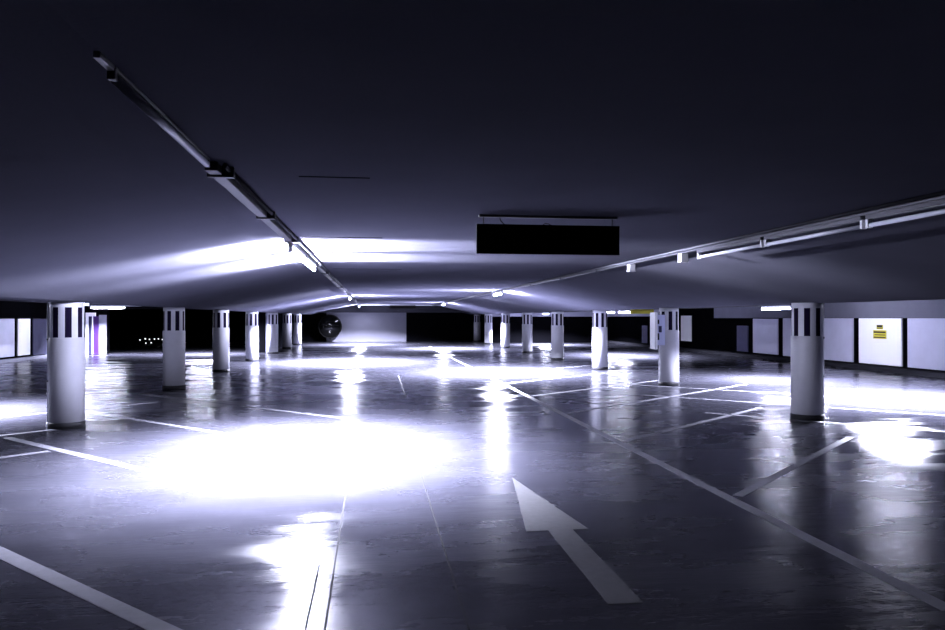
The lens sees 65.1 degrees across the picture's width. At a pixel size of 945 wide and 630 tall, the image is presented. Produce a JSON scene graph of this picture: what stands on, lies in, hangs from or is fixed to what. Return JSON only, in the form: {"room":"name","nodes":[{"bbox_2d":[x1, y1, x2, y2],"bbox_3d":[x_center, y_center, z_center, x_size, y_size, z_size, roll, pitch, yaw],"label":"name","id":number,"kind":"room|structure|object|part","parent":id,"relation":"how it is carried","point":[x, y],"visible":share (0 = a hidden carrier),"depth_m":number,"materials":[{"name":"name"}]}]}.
{"room":"parking garage","nodes":[
{"label":"parking garage","id":0,"kind":"room"},
{"bbox_2d":[0,301,46,359],"bbox_3d":[-16.063,0.479,13.276,0.300,2.550,44.600,0,0,-8],"label":"wall","id":1,"kind":"structure","parent":0,"point":[8,309],"depth_m":29.74,"materials":[{"name":"black paint"}]},
{"bbox_2d":[0,319,14,357],"bbox_3d":[-17.762,0.875,27.223,0.050,1.470,3.700,0,0,-8],"label":"wall panel","id":2,"kind":"object","parent":1,"relation":"attached to","point":[6,325],"visible":1,"depth_m":28.42,"materials":[{"name":"white paint"}]},
{"bbox_2d":[17,319,29,355],"bbox_3d":[-18.118,0.886,29.874,0.050,1.470,1.050,0,0,-8],"label":"wall panel","id":3,"kind":"object","parent":1,"relation":"attached to","point":[23,325],"visible":1,"depth_m":29.81,"materials":[{"name":"white paint"}]},
{"bbox_2d":[0,355,46,363],"bbox_3d":[-15.725,1.693,13.014,0.300,0.120,44.000,0,0,-8],"label":"baseboard","id":4,"kind":"structure","parent":1,"relation":"attached to","point":[38,356],"depth_m":29.27,"materials":[{"name":"concrete"}]},
{"bbox_2d":[32,319,46,354],"bbox_3d":[-18.476,0.922,32.535,0.050,1.520,3.780,0,0,-8],"label":"wall panel","id":5,"kind":"object","parent":1,"relation":"attached to","point":[39,326],"visible":0.44,"depth_m":31.23,"materials":[{"name":"blue stone"}]},
{"bbox_2d":[84,304,162,353],"bbox_3d":[-14.455,0.345,35.842,8.900,3.000,0.300,0,0,-8],"label":"wall","id":6,"kind":"structure","parent":0,"point":[98,310],"depth_m":35.29,"materials":[{"name":"black paint"}]},
{"bbox_2d":[85,313,106,353],"bbox_3d":[-17.888,0.868,35.177,0.920,1.950,0.120,0,0,-8],"label":"door","id":7,"kind":"structure","parent":6,"relation":"in","point":[95,326],"depth_m":35.15,"materials":[{"name":"white plastic"}]},
{"bbox_3d":[-18.130,0.868,35.144,0.430,1.950,0.120,0,0,-8],"label":"frame","id":8,"kind":"part","parent":7,"relation":"part of","materials":[{"name":"white plastic"}]},
{"bbox_3d":[-17.595,0.918,35.216,0.330,1.850,0.080,0,0,-8],"label":"panel","id":9,"kind":"part","parent":7,"relation":"part of","materials":[{"name":"grey paint"}]},
{"bbox_2d":[258,312,293,351],"bbox_3d":[-11.505,0.381,44.664,0.300,3.000,16.400,0,0,-8],"label":"wall","id":10,"kind":"structure","parent":0,"point":[262,316],"depth_m":36.56,"materials":[{"name":"black paint"}]},
{"bbox_2d":[266,313,267,352],"bbox_3d":[-10.079,0.787,36.389,0.120,2.120,0.420,0,0,-8],"label":"trim","id":11,"kind":"structure","parent":10,"relation":"attached to","point":[266,313],"depth_m":36.18,"materials":[{"name":"grey paint"}]},
{"bbox_2d":[301,313,473,341],"bbox_3d":[-6.075,0.418,53.809,13.500,3.000,0.320,0,0,-8],"label":"wall","id":12,"kind":"structure","parent":0,"point":[419,326],"depth_m":53.70,"materials":[{"name":"black paint"}]},
{"bbox_2d":[314,305,470,312],"bbox_3d":[-5.288,-0.479,49.539,12.720,0.640,0.400,0,0,-8],"label":"trim","id":13,"kind":"structure","parent":12,"relation":"attached to","point":[362,308],"depth_m":49.30,"materials":[{"name":"concrete"}]},
{"bbox_2d":[0,0,944,314],"bbox_3d":[-2.061,-0.682,23.589,30.800,1.045,61.300,0,0,-8],"label":"ceiling","id":14,"kind":"structure","parent":0,"point":[686,123],"depth_m":3.70,"materials":[{"name":"paint"}]},
{"bbox_2d":[84,305,125,305],"bbox_3d":[-15.898,-0.456,34.188,4.400,0.110,0.060,0,0,-8],"label":"cable trunking","id":15,"kind":"object","parent":14,"relation":"hanging from","point":[84,305],"visible":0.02,"depth_m":34.02,"materials":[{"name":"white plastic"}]},
{"bbox_2d":[90,306,124,308],"bbox_3d":[-16.789,-0.350,34.068,1.500,0.104,0.060,0,0,-8],"label":"lamp","id":16,"kind":"object","parent":15,"relation":"attached to","point":[91,306],"visible":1,"depth_m":34.04,"materials":[{"name":"white plastic"}]},
{"bbox_2d":[93,51,209,166],"bbox_3d":[-1.329,-0.827,3.210,0.036,0.054,1.630,0,0,-8],"label":"lamp","id":17,"kind":"object","parent":14,"relation":"attached to","point":[115,76],"visible":1,"depth_m":2.92,"materials":[{"name":"grey metal"}]},
{"bbox_2d":[204,162,359,304],"bbox_3d":[-4.445,-0.728,26.573,0.150,0.062,45.350,0,0,-8],"label":"cable trunking","id":18,"kind":"object","parent":14,"relation":"attached to","point":[225,175],"visible":0.9,"depth_m":5.52,"materials":[{"name":"grey metal"}]},
{"bbox_2d":[288,243,305,262],"bbox_3d":[-2.081,-0.729,8.804,0.060,0.104,1.500,0,0,-8],"label":"lamp","id":19,"kind":"object","parent":18,"relation":"attached to","point":[293,248],"visible":1,"depth_m":8.59,"materials":[{"name":"white plastic"}]},
{"bbox_2d":[304,256,315,270],"bbox_3d":[-2.315,-0.722,10.539,0.060,0.104,1.500,0,0,-8],"label":"lamp","id":20,"kind":"object","parent":18,"relation":"attached to","point":[308,261],"visible":0.85,"depth_m":10.43,"materials":[{"name":"white plastic"}]},
{"bbox_2d":[299,176,369,178],"bbox_3d":[-0.849,-0.852,4.551,0.430,0.014,0.016,0,0,-8],"label":"trim","id":21,"kind":"structure","parent":14,"relation":"attached to","point":[299,176],"depth_m":4.54,"materials":[{"name":"concrete"}]},
{"bbox_2d":[333,237,369,237],"bbox_3d":[-1.395,-0.838,7.938,0.850,0.014,0.016,0,0,-8],"label":"trim","id":22,"kind":"structure","parent":14,"relation":"attached to","point":[333,237],"depth_m":7.94,"materials":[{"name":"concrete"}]},
{"bbox_2d":[368,305,431,305],"bbox_3d":[-5.011,-0.645,48.568,4.790,0.050,0.080,0,0,-8],"label":"cable trunking","id":23,"kind":"object","parent":14,"relation":"attached to","point":[368,305],"visible":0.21,"depth_m":48.45,"materials":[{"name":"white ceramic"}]},
{"bbox_2d":[390,304,415,307],"bbox_3d":[-4.363,-0.546,46.334,1.600,0.267,0.040,0,0,-8],"label":"hanging sign","id":24,"kind":"object","parent":14,"relation":"hanging from","point":[411,305],"visible":1,"depth_m":46.32,"materials":[{"name":"black"}]},
{"bbox_2d":[476,214,619,254],"bbox_3d":[0.647,-0.678,6.295,1.240,0.327,0.040,0,0,-8],"label":"hanging sign","id":25,"kind":"object","parent":14,"relation":"hanging from","point":[503,238],"visible":1,"depth_m":6.28,"materials":[{"name":"black"}]},
{"bbox_3d":[0.647,-0.832,6.296,1.200,0.020,0.040,0,0,-8],"label":"ceiling rail","id":26,"kind":"part","parent":25,"relation":"part of","materials":[{"name":"grey metal"}]},
{"bbox_2d":[631,309,653,313],"bbox_3d":[6.590,-0.291,28.736,0.920,0.485,0.080,0,0,-8],"label":"bar","id":27,"kind":"object","parent":14,"relation":"hanging from","point":[634,311],"visible":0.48,"depth_m":28.69,"materials":[{"name":"yellow paint"}]},
{"bbox_2d":[541,304,790,312],"bbox_3d":[6.359,-0.350,34.507,0.060,0.320,32.300,0,0,-8],"label":"cable trunking","id":28,"kind":"object","parent":14,"relation":"hanging from","point":[785,304],"visible":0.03,"depth_m":23.63,"materials":[{"name":"grey metal"}]},
{"bbox_2d":[432,191,944,305],"bbox_3d":[0.408,-0.730,26.090,0.139,0.062,47.600,0,0,-8],"label":"cable trunking","id":29,"kind":"object","parent":14,"relation":"attached to","point":[938,195],"visible":0.95,"depth_m":7.28,"materials":[{"name":"grey metal"}]},
{"bbox_2d":[627,264,635,271],"bbox_3d":[2.419,-0.715,11.276,0.110,0.112,0.110,0,0,-8],"label":"junction box","id":30,"kind":"object","parent":29,"relation":"attached to","point":[630,267],"visible":1,"depth_m":11.23,"materials":[{"name":"white plastic"}]},
{"bbox_2d":[677,253,688,262],"bbox_3d":[2.672,-0.723,9.393,0.110,0.112,0.110,0,0,-8],"label":"junction box","id":31,"kind":"object","parent":29,"relation":"attached to","point":[683,257],"visible":1,"depth_m":9.35,"materials":[{"name":"white plastic"}]},
{"bbox_2d":[697,237,763,258],"bbox_3d":[2.833,-0.732,8.204,0.060,0.104,1.500,0,0,-8],"label":"lamp","id":32,"kind":"object","parent":29,"relation":"attached to","point":[759,239],"visible":0.91,"depth_m":8.08,"materials":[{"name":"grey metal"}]},
{"bbox_2d":[764,216,866,246],"bbox_3d":[3.039,-0.738,6.668,0.060,0.104,1.500,0,0,-8],"label":"lamp","id":33,"kind":"object","parent":29,"relation":"attached to","point":[861,219],"visible":0.91,"depth_m":6.52,"materials":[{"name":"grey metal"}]},
{"bbox_2d":[865,199,944,227],"bbox_3d":[3.244,-0.744,5.141,0.060,0.104,1.500,0,0,-8],"label":"lamp","id":34,"kind":"object","parent":29,"relation":"attached to","point":[869,218],"visible":1,"depth_m":5.44,"materials":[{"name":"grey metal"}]},
{"bbox_2d":[761,305,790,309],"bbox_3d":[8.284,-0.196,20.185,0.060,0.104,1.500,0,0,-8],"label":"lamp","id":35,"kind":"object","parent":14,"relation":"attached to","point":[762,307],"visible":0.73,"depth_m":20.25,"materials":[{"name":"white plastic"}]},
{"bbox_2d":[0,341,944,629],"bbox_3d":[-2.061,1.921,23.578,30.800,0.250,61.300,0,0,-8],"label":"floor","id":36,"kind":"structure","parent":0,"point":[187,556],"depth_m":7.17,"materials":[{"name":"grey concrete"}]},
{"bbox_2d":[0,450,49,457],"bbox_3d":[-7.597,1.730,6.590,0.090,0.013,7.212,0,0,37],"label":"stall line","id":37,"kind":"object","parent":36,"relation":"on","point":[47,450],"visible":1,"depth_m":9.20,"materials":[{"name":"white paint"}]},
{"bbox_2d":[0,429,56,435],"bbox_3d":[-8.250,1.739,8.822,0.090,0.013,6.223,0,0,37],"label":"stall line","id":38,"kind":"object","parent":36,"relation":"on","point":[49,429],"visible":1,"depth_m":10.97,"materials":[{"name":"white paint"}]},
{"bbox_2d":[47,301,85,429],"bbox_3d":[-6.324,0.769,11.537,0.524,1.955,0.524,0,0,-22],"label":"column","id":39,"kind":"structure","parent":36,"relation":"on","point":[66,340],"depth_m":11.33,"materials":[{"name":"white paint"}]},
{"bbox_2d":[46,302,48,426],"bbox_3d":[-6.632,0.769,11.576,0.078,1.955,0.080,0,0,-8],"label":"drain pipe","id":40,"kind":"object","parent":39,"relation":"attached to","point":[47,302],"visible":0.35,"depth_m":11.56,"materials":[{"name":"white plastic"}]},
{"bbox_2d":[0,402,157,417],"bbox_3d":[-8.449,1.753,12.176,0.090,0.013,6.930,0,0,37],"label":"stall line","id":41,"kind":"object","parent":36,"relation":"on","point":[151,402],"visible":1,"depth_m":13.89,"materials":[{"name":"white paint"}]},
{"bbox_2d":[0,546,181,629],"bbox_3d":[-3.561,1.726,5.467,6.647,0.013,0.120,0,0,37],"label":"stall line","id":42,"kind":"object","parent":36,"relation":"on","point":[146,621],"visible":1,"depth_m":4.56,"materials":[{"name":"white paint"}]},
{"bbox_2d":[3,437,242,493],"bbox_3d":[-4.446,1.739,8.855,5.445,0.013,0.120,0,0,37],"label":"stall line","id":43,"kind":"object","parent":36,"relation":"on","point":[149,471],"visible":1,"depth_m":8.40,"materials":[{"name":"white paint"}]},
{"bbox_2d":[162,307,185,389],"bbox_3d":[-7.160,0.794,17.751,0.524,1.955,0.524,0,0,16],"label":"column","id":44,"kind":"structure","parent":36,"relation":"on","point":[173,317],"depth_m":17.54,"materials":[{"name":"white paint"}]},
{"bbox_2d":[87,411,338,451],"bbox_3d":[-4.361,1.750,11.414,6.647,0.013,0.100,0,0,37],"label":"stall line","id":45,"kind":"object","parent":36,"relation":"on","point":[229,434],"visible":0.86,"depth_m":10.87,"materials":[{"name":"white paint"}]},
{"bbox_2d":[212,310,229,372],"bbox_3d":[-7.899,0.817,23.252,0.524,1.955,0.524,0,0,-35],"label":"column","id":46,"kind":"structure","parent":36,"relation":"on","point":[221,330],"depth_m":23.04,"materials":[{"name":"white paint"}]},
{"bbox_2d":[141,394,345,418],"bbox_3d":[-4.781,1.762,14.536,6.647,0.013,0.100,0,0,37],"label":"stall line","id":47,"kind":"object","parent":36,"relation":"on","point":[141,394],"visible":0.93,"depth_m":14.11,"materials":[{"name":"white paint"}]},
{"bbox_2d":[245,311,258,360],"bbox_3d":[-8.699,0.841,29.198,0.524,1.955,0.524,0,0,3],"label":"column","id":48,"kind":"structure","parent":36,"relation":"on","point":[251,328],"depth_m":28.99,"materials":[{"name":"white paint"}]},
{"bbox_2d":[267,313,277,353],"bbox_3d":[-9.512,0.865,35.244,0.524,1.955,0.524,0,0,42],"label":"column","id":49,"kind":"structure","parent":36,"relation":"on","point":[272,326],"depth_m":35.03,"materials":[{"name":"white paint"}]},
{"bbox_2d":[282,313,291,348],"bbox_3d":[-10.298,0.889,41.091,0.524,1.955,0.524,0,0,-10],"label":"column","id":50,"kind":"structure","parent":36,"relation":"on","point":[287,317],"depth_m":40.88,"materials":[{"name":"white paint"}]},
{"bbox_2d":[293,314,301,344],"bbox_3d":[-11.058,0.912,46.740,0.524,1.955,0.524,0,0,29],"label":"column","id":51,"kind":"structure","parent":36,"relation":"on","point":[297,325],"depth_m":46.53,"materials":[{"name":"white paint"}]},
{"bbox_2d":[304,565,319,629],"bbox_3d":[-0.908,1.720,4.008,0.012,0.012,2.200,0,0,-8],"label":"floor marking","id":52,"kind":"structure","parent":36,"relation":"on","point":[312,596],"depth_m":4.46,"materials":[{"name":"black"}]},
{"bbox_2d":[318,315,341,341],"bbox_3d":[-10.010,0.941,52.072,1.680,1.940,0.365,0,0,-26],"label":"mirror","id":53,"kind":"object","parent":36,"relation":"on","point":[329,326],"visible":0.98,"depth_m":51.96,"materials":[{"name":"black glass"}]},
{"bbox_2d":[324,495,345,629],"bbox_3d":[-0.937,1.725,5.013,0.012,0.012,4.200,0,0,-8],"label":"painted line","id":54,"kind":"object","parent":36,"relation":"on","point":[327,611],"depth_m":4.97,"materials":[{"name":"black"}]},
{"bbox_2d":[418,466,469,629],"bbox_3d":[-0.284,1.729,6.009,0.012,0.012,5.000,0,0,-8],"label":"trim","id":55,"kind":"structure","parent":36,"relation":"on","point":[462,608],"depth_m":5.16,"materials":[{"name":"black"}]},
{"bbox_2d":[474,314,480,341],"bbox_3d":[0.344,0.938,53.116,0.524,1.955,0.524,0,0,-2],"label":"column","id":56,"kind":"structure","parent":36,"relation":"on","point":[477,317],"depth_m":52.90,"materials":[{"name":"white paint"}]},
{"bbox_2d":[484,314,492,343],"bbox_3d":[1.037,0.917,47.963,0.524,1.955,0.524,0,0,-29],"label":"column","id":57,"kind":"structure","parent":36,"relation":"on","point":[488,317],"depth_m":47.75,"materials":[{"name":"white paint"}]},
{"bbox_2d":[501,313,509,347],"bbox_3d":[1.863,0.892,41.818,0.524,1.955,0.524,0,0,34],"label":"column","id":58,"kind":"structure","parent":36,"relation":"on","point":[505,317],"depth_m":41.60,"materials":[{"name":"white paint"}]},
{"bbox_2d":[522,313,532,352],"bbox_3d":[2.656,0.868,35.921,0.524,1.955,0.524,0,0,7],"label":"column","id":59,"kind":"structure","parent":36,"relation":"on","point":[526,317],"depth_m":35.71,"materials":[{"name":"white paint"}]},
{"bbox_2d":[495,366,580,373],"bbox_3d":[2.300,1.802,24.347,0.100,0.013,5.455,0,0,42],"label":"painted line","id":60,"kind":"object","parent":36,"relation":"on","point":[576,366],"visible":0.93,"depth_m":23.93,"materials":[{"name":"white paint"}]},
{"bbox_2d":[551,312,563,359],"bbox_3d":[3.449,0.844,30.024,0.524,1.955,0.524,0,0,-20],"label":"column","id":61,"kind":"structure","parent":36,"relation":"on","point":[557,328],"depth_m":29.81,"materials":[{"name":"white paint"}]},
{"bbox_2d":[512,372,613,382],"bbox_3d":[2.713,1.790,21.274,0.100,0.013,5.455,0,0,42],"label":"painted line","id":62,"kind":"object","parent":36,"relation":"on","point":[608,372],"visible":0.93,"depth_m":21.11,"materials":[{"name":"white paint"}]},
{"bbox_2d":[513,478,642,604],"bbox_3d":[0.652,1.728,6.135,0.510,0.013,3.500,0,0,-8],"label":"painted arrow","id":63,"kind":"object","parent":36,"relation":"on","point":[538,514],"visible":1,"depth_m":5.64,"materials":[{"name":"paint"}]},
{"bbox_2d":[533,380,658,395],"bbox_3d":[3.186,1.777,18.134,0.100,0.013,5.499,0,0,43],"label":"painted line","id":64,"kind":"object","parent":36,"relation":"on","point":[654,380],"visible":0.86,"depth_m":17.81,"materials":[{"name":"white paint"}]},
{"bbox_2d":[592,310,607,369],"bbox_3d":[4.202,0.822,24.425,0.524,1.955,0.524,0,0,43],"label":"column","id":65,"kind":"structure","parent":36,"relation":"on","point":[599,317],"depth_m":24.21,"materials":[{"name":"white paint"}]},
{"bbox_2d":[568,384,746,413],"bbox_3d":[4.368,1.769,16.099,0.100,0.013,7.874,0,0,43],"label":"painted line","id":66,"kind":"object","parent":36,"relation":"on","point":[741,384],"visible":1,"depth_m":15.22,"materials":[{"name":"white paint"}]},
{"bbox_2d":[658,308,679,385],"bbox_3d":[4.968,0.798,18.726,0.524,1.955,0.524,0,0,16],"label":"column","id":67,"kind":"structure","parent":36,"relation":"on","point":[669,352],"depth_m":18.50,"materials":[{"name":"white paint"}]},
{"bbox_2d":[650,312,664,348],"bbox_3d":[4.660,0.395,18.585,0.290,0.920,0.340,0,0,-8],"label":"electrical box","id":68,"kind":"object","parent":67,"relation":"attached to","point":[657,322],"visible":1,"depth_m":18.49,"materials":[{"name":"white metal"}]},
{"bbox_3d":[4.551,0.395,18.571,0.070,0.920,0.340,0,0,-8],"label":"cabinet door","id":69,"kind":"part","parent":68,"relation":"part of","materials":[{"name":"white metal"}]},
{"bbox_2d":[430,347,944,610],"bbox_3d":[0.109,1.802,24.173,0.115,0.013,40.100,0,0,-8],"label":"painted line","id":70,"kind":"object","parent":36,"relation":"on","point":[925,597],"visible":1,"depth_m":6.11,"materials":[{"name":"white paint"}]},
{"bbox_2d":[622,407,761,441],"bbox_3d":[3.791,1.753,12.132,0.100,0.013,5.103,0,0,41],"label":"painted line","id":71,"kind":"object","parent":36,"relation":"on","point":[728,415],"visible":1,"depth_m":11.68,"materials":[{"name":"white paint"}]},
{"bbox_2d":[609,383,903,400],"bbox_3d":[6.097,1.774,17.310,6.930,0.013,0.090,0,0,37],"label":"painted line","id":72,"kind":"object","parent":36,"relation":"on","point":[609,383],"visible":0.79,"depth_m":16.87,"materials":[{"name":"white paint"}]},
{"bbox_2d":[733,437,853,496],"bbox_3d":[3.960,1.739,8.809,0.100,0.013,4.514,0,0,39],"label":"painted line","id":73,"kind":"object","parent":36,"relation":"on","point":[744,492],"visible":1,"depth_m":8.29,"materials":[{"name":"white paint"}]},
{"bbox_2d":[647,395,944,415],"bbox_3d":[6.510,1.761,14.238,6.930,0.013,0.090,0,0,37],"label":"painted line","id":74,"kind":"object","parent":36,"relation":"on","point":[647,395],"visible":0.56,"depth_m":14.52,"materials":[{"name":"white paint"}]},
{"bbox_2d":[790,303,823,420],"bbox_3d":[5.630,0.773,12.458,0.524,1.955,0.524,0,0,-11],"label":"column","id":75,"kind":"structure","parent":36,"relation":"on","point":[807,393],"depth_m":12.25,"materials":[{"name":"white paint"}]},
{"bbox_2d":[823,303,824,418],"bbox_3d":[5.928,0.773,12.529,0.078,1.955,0.080,0,0,-8],"label":"drain pipe","id":76,"kind":"object","parent":75,"relation":"attached to","point":[823,303],"visible":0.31,"depth_m":12.51,"materials":[{"name":"white plastic"}]},
{"bbox_2d":[706,412,944,431],"bbox_3d":[6.923,1.749,11.165,6.930,0.013,0.090,0,0,37],"label":"painted line","id":77,"kind":"object","parent":36,"relation":"on","point":[706,412],"visible":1,"depth_m":11.91,"materials":[{"name":"white paint"}]},
{"bbox_2d":[481,314,591,342],"bbox_3d":[4.894,0.416,53.276,8.500,3.000,4.300,0,0,-8],"label":"wall","id":78,"kind":"structure","parent":0,"point":[576,329],"depth_m":51.14,"materials":[{"name":"black paint"}]},
{"bbox_2d":[492,309,658,316],"bbox_3d":[6.046,-0.191,45.462,8.300,0.550,11.500,0,0,-8],"label":"trim","id":79,"kind":"structure","parent":78,"relation":"attached to","point":[565,314],"depth_m":50.95,"materials":[{"name":"grey concrete"}]},
{"bbox_2d":[607,308,944,371],"bbox_3d":[13.073,0.528,25.467,0.300,2.550,61.000,0,0,-8],"label":"wall","id":80,"kind":"structure","parent":0,"point":[709,332],"depth_m":35.84,"materials":[{"name":"black paint"}]},
{"bbox_2d":[642,325,647,342],"bbox_3d":[10.347,1.155,44.421,0.050,1.050,0.900,0,0,-8],"label":"wall panel","id":81,"kind":"object","parent":80,"relation":"attached to","point":[644,328],"visible":1,"depth_m":44.41,"materials":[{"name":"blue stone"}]},
{"bbox_2d":[681,316,691,340],"bbox_3d":[11.137,0.696,38.550,0.050,1.320,1.250,0,0,-8],"label":"wall panel","id":82,"kind":"object","parent":80,"relation":"attached to","point":[686,321],"visible":1,"depth_m":38.46,"materials":[{"name":"white paint"}]},
{"bbox_2d":[737,326,748,351],"bbox_3d":[11.928,1.042,32.667,0.050,1.140,0.980,0,0,-8],"label":"wall panel","id":83,"kind":"object","parent":80,"relation":"attached to","point":[742,331],"visible":1,"depth_m":32.55,"materials":[{"name":"blue stone"}]},
{"bbox_2d":[753,319,778,354],"bbox_3d":[12.182,0.880,30.775,0.050,1.450,1.960,0,0,-8],"label":"wall panel","id":84,"kind":"object","parent":80,"relation":"attached to","point":[765,331],"visible":1,"depth_m":30.64,"materials":[{"name":"white paint"}]},
{"bbox_2d":[608,340,944,378],"bbox_3d":[12.992,1.715,23.434,0.400,0.160,57.000,0,0,-8],"label":"baseboard","id":85,"kind":"structure","parent":80,"relation":"attached to","point":[905,371],"depth_m":25.61,"materials":[{"name":"concrete"}]},
{"bbox_2d":[783,318,790,355],"bbox_3d":[12.498,0.870,28.426,0.050,1.490,2.020,0,0,-8],"label":"wall panel","id":86,"kind":"object","parent":80,"relation":"attached to","point":[786,321],"visible":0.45,"depth_m":29.13,"materials":[{"name":"white paint"}]},
{"bbox_2d":[714,299,944,317],"bbox_3d":[14.260,-0.263,15.288,0.060,0.650,40.500,0,0,-8],"label":"trim","id":87,"kind":"structure","parent":80,"relation":"attached to","point":[910,308],"depth_m":24.57,"materials":[{"name":"grey paint"}]},
{"bbox_2d":[824,318,853,361],"bbox_3d":[12.809,0.861,26.112,0.050,1.490,1.950,0,0,-8],"label":"wall panel","id":88,"kind":"object","parent":80,"relation":"attached to","point":[838,332],"visible":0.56,"depth_m":25.85,"materials":[{"name":"white paint"}]},
{"bbox_2d":[859,318,902,366],"bbox_3d":[13.117,0.852,23.822,0.050,1.490,2.030,0,0,-8],"label":"wall panel","id":89,"kind":"object","parent":80,"relation":"attached to","point":[889,351],"visible":1,"depth_m":23.67,"materials":[{"name":"white paint"}]},
{"bbox_2d":[873,325,886,338],"bbox_3d":[13.089,0.541,23.784,0.016,0.450,0.620,0,0,-8],"label":"notice","id":90,"kind":"object","parent":89,"relation":"attached to","point":[877,334],"visible":1,"depth_m":23.78,"materials":[{"name":"yellow paint"}]},
{"bbox_3d":[13.091,0.626,23.784,0.012,0.280,0.620,0,0,-8],"label":"plate","id":91,"kind":"part","parent":90,"relation":"part of","materials":[{"name":"yellow paint"}]},
{"bbox_2d":[907,318,944,370],"bbox_3d":[13.579,0.838,20.388,0.050,1.490,4.400,0,0,-8],"label":"wall panel","id":92,"kind":"object","parent":80,"relation":"attached to","point":[925,336],"visible":1,"depth_m":21.79,"materials":[{"name":"white paint"}]},
{"label":"outside","id":93,"kind":"structure","parent":0,"visible":0},
{"bbox_3d":[-39.164,4.983,45.114,54.400,0.200,24.100,0,0,-8],"label":"ground","id":94,"kind":"structure","parent":93,"visible":0},
{"bbox_2d":[110,334,244,348],"bbox_3d":[-40.796,3.232,57.262,54.400,3.400,0.400,0,0,-8],"label":"wall","id":95,"kind":"structure","parent":94,"relation":"on","point":[116,340],"depth_m":59.06,"materials":[{"name":"black"}]}
]}

